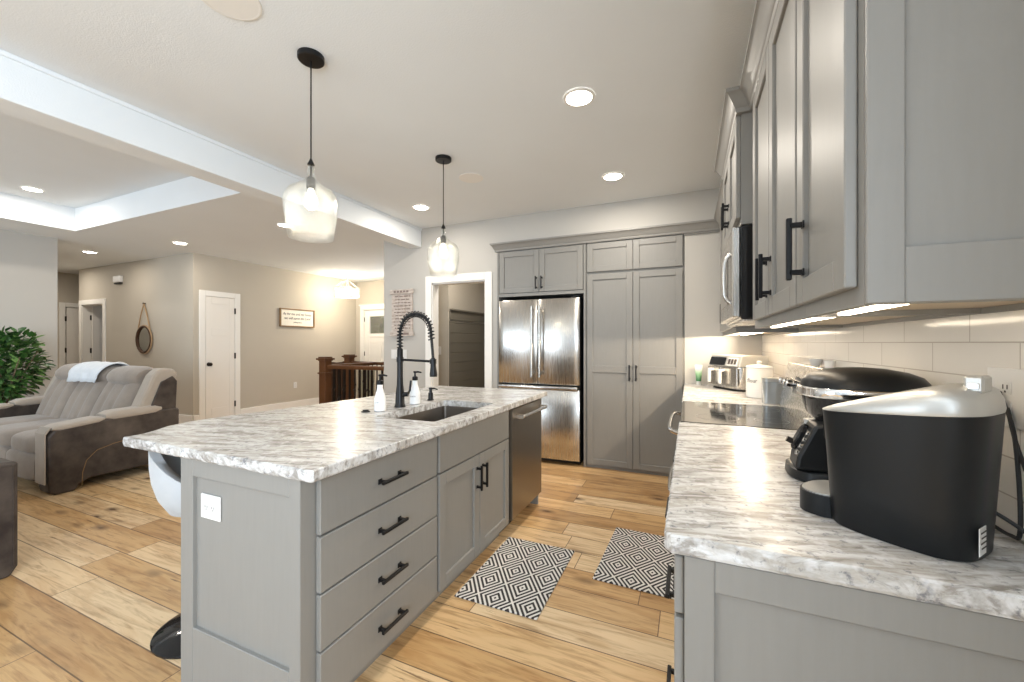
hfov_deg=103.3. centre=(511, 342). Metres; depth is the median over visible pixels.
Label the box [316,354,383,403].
stair railing
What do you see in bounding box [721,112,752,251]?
upper cabinet
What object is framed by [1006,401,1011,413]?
receptacle
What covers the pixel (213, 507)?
receptacle
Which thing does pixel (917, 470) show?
pod coffee maker
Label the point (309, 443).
countertop
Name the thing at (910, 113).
upper cabinet
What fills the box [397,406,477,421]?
sink
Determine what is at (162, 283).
wall
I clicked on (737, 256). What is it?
microwave
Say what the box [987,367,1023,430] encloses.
outlet
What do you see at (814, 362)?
ceramic jar
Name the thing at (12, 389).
potted ficus
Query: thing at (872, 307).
light
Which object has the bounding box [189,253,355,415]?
wall
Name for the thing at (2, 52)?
trim
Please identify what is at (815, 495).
drip tray
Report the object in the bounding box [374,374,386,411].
soap bottle
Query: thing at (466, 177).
ceiling speaker
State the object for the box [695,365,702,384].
tube
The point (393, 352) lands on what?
wall switch
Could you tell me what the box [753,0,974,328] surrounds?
upper cabinet
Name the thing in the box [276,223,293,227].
recessed light
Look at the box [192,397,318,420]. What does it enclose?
baseboard
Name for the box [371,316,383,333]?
window
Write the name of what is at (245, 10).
ceiling speaker
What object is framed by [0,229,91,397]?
wall
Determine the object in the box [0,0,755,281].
ceiling
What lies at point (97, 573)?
floor
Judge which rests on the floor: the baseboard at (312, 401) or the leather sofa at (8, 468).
the leather sofa at (8, 468)
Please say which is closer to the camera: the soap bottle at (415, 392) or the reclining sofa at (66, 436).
the soap bottle at (415, 392)
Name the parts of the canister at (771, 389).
lid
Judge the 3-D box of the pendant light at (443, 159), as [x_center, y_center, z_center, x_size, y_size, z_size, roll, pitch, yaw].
[-0.534,-0.982,3.150,0.252,0.914,0.252,0,0,24]
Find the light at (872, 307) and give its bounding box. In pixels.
[837,304,908,314]
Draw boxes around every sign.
[279,308,314,327]
[390,289,412,335]
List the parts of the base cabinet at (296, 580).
panel, drawer, drawer, drawer, drawer, handle, handle, handle, handle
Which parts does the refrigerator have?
door, handle, handle, drawer, handle, door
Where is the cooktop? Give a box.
[680,401,802,429]
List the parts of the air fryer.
handle, control panel, handle, badge panel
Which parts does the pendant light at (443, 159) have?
bulb, rod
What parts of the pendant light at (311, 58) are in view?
rod, bulb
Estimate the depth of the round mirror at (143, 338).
7.00 m
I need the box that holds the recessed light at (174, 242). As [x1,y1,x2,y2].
[172,241,187,244]
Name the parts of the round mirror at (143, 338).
frame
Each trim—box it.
[0,49,421,230]
[449,309,484,387]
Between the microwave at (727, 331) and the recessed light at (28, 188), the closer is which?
the microwave at (727, 331)
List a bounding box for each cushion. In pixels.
[0,414,56,425]
[0,418,70,446]
[11,429,36,453]
[36,378,79,418]
[60,381,107,418]
[90,382,140,415]
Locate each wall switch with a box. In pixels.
[391,349,396,358]
[403,350,406,358]
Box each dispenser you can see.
[427,387,437,400]
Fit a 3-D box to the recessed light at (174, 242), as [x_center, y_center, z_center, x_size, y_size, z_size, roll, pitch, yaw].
[-4.779,-1.435,5.833,0.186,0.007,0.186,0,0,24]
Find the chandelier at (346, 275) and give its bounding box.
[334,274,358,298]
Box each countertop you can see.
[123,386,546,482]
[664,422,1023,620]
[682,383,779,406]
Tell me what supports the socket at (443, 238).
attached to the pendant light at (443, 159)
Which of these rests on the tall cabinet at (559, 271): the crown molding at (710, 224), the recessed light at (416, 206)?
the crown molding at (710, 224)
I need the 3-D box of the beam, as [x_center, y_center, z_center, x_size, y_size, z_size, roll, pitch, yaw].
[-2.886,-1.323,1.387,0.200,0.235,8.220,0,0,24]
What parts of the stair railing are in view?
newel post, newel post, handrail, handrail, handrail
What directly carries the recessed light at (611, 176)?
in the ceiling
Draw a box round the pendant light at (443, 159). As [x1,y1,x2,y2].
[435,154,450,256]
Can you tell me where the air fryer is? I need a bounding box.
[708,354,768,391]
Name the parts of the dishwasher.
handle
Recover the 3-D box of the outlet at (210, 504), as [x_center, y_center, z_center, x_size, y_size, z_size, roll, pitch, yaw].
[-1.091,0.595,1.466,0.112,0.088,0.009,0,0,24]
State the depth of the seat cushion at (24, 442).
3.59 m
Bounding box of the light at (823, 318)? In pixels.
[770,317,834,327]
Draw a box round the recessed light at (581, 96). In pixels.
[563,87,594,106]
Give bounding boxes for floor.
[0,398,674,681]
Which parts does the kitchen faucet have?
post, lever, docking arm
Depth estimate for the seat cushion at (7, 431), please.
3.90 m
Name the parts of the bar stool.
seat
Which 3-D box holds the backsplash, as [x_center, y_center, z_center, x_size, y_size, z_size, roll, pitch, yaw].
[1.573,0.161,2.100,0.008,0.450,3.320,0,0,24]
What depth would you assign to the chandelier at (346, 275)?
8.53 m
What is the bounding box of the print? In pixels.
[981,530,985,549]
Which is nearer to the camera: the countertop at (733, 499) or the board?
the countertop at (733, 499)
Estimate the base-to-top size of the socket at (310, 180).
0.116 m
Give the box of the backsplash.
[762,310,1023,541]
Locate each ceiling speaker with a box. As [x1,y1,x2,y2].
[202,0,261,20]
[459,173,482,182]
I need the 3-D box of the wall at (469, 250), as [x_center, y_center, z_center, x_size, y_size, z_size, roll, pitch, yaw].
[0.301,-0.070,4.542,4.300,2.740,0.120,0,0,24]
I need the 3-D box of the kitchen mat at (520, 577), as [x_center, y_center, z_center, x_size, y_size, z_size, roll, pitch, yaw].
[0.047,1.295,2.297,0.450,0.008,0.685,0,0,24]
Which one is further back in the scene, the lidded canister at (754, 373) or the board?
the board
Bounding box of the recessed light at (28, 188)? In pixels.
[19,186,44,191]
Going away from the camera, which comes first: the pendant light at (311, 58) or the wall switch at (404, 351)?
the pendant light at (311, 58)
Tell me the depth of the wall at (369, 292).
9.50 m
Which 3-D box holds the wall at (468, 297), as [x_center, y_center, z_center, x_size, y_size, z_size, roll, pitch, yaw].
[-0.043,-0.070,6.620,1.800,2.740,2.150,0,0,24]
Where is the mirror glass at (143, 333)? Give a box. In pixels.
[138,328,149,350]
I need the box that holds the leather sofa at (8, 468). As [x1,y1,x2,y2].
[0,458,17,579]
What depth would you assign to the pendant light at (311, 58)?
2.02 m
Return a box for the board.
[685,230,718,234]
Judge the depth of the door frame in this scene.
4.95 m
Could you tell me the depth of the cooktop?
2.15 m
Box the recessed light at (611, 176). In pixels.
[602,172,623,180]
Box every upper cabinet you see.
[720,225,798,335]
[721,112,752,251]
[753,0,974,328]
[785,0,1023,316]
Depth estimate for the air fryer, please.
3.27 m
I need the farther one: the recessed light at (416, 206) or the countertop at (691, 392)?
the recessed light at (416, 206)
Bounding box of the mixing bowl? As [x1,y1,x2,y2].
[801,394,846,420]
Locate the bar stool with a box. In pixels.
[148,451,180,658]
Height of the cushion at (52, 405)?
0.574 m
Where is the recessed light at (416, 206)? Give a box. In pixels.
[412,204,429,209]
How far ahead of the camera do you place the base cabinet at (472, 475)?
2.23 m
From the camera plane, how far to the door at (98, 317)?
7.96 m
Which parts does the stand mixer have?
knob, dome lid, power cord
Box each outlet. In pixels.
[201,493,220,521]
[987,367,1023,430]
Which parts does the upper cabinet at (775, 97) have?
handle, door, handle, door, panel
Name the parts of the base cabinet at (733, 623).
handle, handle, handle, drawer, drawer, panel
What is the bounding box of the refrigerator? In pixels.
[498,295,583,463]
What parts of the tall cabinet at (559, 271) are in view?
door, door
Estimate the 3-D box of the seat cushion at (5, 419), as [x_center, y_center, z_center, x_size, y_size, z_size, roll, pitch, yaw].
[-5.341,0.905,4.370,0.589,0.190,0.650,0,0,24]
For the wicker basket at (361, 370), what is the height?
0.697 m
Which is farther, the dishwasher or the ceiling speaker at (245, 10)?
the dishwasher
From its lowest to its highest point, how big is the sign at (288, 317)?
0.360 m
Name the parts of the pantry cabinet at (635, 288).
door, door, handle, handle, door, door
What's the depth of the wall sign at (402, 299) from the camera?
5.20 m
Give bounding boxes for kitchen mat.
[454,537,574,619]
[592,527,673,598]
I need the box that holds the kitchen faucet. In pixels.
[394,311,436,407]
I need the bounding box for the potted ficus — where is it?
[0,326,55,402]
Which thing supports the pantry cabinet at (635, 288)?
on the floor
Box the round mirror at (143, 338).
[135,303,152,353]
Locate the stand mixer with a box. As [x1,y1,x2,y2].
[785,367,1023,539]
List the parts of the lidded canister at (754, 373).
lid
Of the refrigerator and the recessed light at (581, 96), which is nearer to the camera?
the recessed light at (581, 96)
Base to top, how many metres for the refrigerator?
1.780 m
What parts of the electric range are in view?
oven handle, oven handle, knob, knob, control panel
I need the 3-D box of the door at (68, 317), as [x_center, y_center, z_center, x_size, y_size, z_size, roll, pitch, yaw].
[-9.012,0.235,8.668,0.028,2.130,0.950,0,0,24]
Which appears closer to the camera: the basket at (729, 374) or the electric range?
the electric range
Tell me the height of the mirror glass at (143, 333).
0.450 m
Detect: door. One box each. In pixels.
[59,302,101,367]
[79,298,105,362]
[199,290,239,419]
[359,304,383,395]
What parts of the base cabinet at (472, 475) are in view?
door, handle, handle, door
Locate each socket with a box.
[306,165,315,189]
[441,229,445,243]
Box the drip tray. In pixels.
[800,480,832,518]
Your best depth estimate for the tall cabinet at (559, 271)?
4.44 m
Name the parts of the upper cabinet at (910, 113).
handle, door, panel, panel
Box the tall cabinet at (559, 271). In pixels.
[497,243,585,466]
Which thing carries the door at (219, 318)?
in the wall at (273, 357)
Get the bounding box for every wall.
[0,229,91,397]
[79,253,193,422]
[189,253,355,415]
[356,280,383,397]
[384,188,761,393]
[438,283,484,385]
[799,328,1023,544]
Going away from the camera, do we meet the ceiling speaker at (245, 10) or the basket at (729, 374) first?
the ceiling speaker at (245, 10)
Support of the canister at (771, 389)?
on the countertop at (691, 392)
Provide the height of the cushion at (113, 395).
0.574 m
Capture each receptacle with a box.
[204,503,208,510]
[211,505,215,512]
[1000,381,1011,394]
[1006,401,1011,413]
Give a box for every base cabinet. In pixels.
[181,437,436,681]
[425,410,508,609]
[665,451,1023,681]
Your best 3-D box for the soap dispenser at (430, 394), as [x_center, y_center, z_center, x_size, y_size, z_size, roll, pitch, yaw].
[-0.533,0.342,2.724,0.078,0.086,0.044,0,0,24]
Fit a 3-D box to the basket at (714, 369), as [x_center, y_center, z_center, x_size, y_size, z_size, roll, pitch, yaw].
[1.739,0.278,3.472,0.010,0.155,0.184,0,0,-6]
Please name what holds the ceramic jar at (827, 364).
on the electric range
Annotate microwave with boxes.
[721,224,754,326]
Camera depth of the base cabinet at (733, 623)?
0.73 m
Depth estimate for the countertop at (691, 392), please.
2.92 m
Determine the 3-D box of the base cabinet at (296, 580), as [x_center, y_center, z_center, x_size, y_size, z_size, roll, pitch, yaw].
[-0.787,0.863,1.721,0.696,0.874,0.745,0,0,24]
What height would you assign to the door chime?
0.150 m
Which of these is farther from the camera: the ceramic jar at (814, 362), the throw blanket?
the throw blanket
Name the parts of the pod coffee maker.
lid, power cord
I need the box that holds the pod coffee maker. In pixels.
[800,375,1023,561]
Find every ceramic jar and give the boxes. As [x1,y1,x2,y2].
[809,359,821,365]
[824,361,835,368]
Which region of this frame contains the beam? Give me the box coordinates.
[0,55,420,248]
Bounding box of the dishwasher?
[507,398,546,522]
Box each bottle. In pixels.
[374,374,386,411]
[410,371,421,404]
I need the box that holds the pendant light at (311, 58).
[297,47,324,209]
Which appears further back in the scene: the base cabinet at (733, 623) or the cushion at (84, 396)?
the cushion at (84, 396)
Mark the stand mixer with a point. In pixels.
(818, 389)
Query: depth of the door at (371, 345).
9.46 m
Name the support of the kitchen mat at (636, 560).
on the floor
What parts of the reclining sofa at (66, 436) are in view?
arm, arm trim, arm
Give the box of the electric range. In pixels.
[668,362,826,492]
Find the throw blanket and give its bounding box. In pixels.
[67,361,129,382]
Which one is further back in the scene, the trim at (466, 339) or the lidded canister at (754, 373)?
the trim at (466, 339)
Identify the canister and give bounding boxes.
[746,361,773,398]
[761,377,782,403]
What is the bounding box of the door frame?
[425,271,491,387]
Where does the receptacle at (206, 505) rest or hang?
attached to the outlet at (210, 504)
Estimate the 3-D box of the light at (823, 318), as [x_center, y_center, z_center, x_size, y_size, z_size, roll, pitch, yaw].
[0.982,-0.071,1.404,0.034,0.010,0.800,0,0,24]
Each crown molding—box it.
[490,219,718,252]
[714,0,778,225]
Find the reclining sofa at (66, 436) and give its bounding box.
[0,363,178,494]
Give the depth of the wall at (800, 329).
2.15 m
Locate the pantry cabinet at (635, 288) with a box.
[586,234,684,475]
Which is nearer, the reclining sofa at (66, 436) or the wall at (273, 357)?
the reclining sofa at (66, 436)
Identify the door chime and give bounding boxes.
[113,275,122,284]
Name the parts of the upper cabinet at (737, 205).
handle, handle, door, door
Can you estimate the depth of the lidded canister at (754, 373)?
2.82 m
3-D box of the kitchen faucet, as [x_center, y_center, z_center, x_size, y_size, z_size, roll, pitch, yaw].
[-0.570,0.097,2.396,0.296,0.576,0.066,0,0,24]
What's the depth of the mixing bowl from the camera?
1.11 m

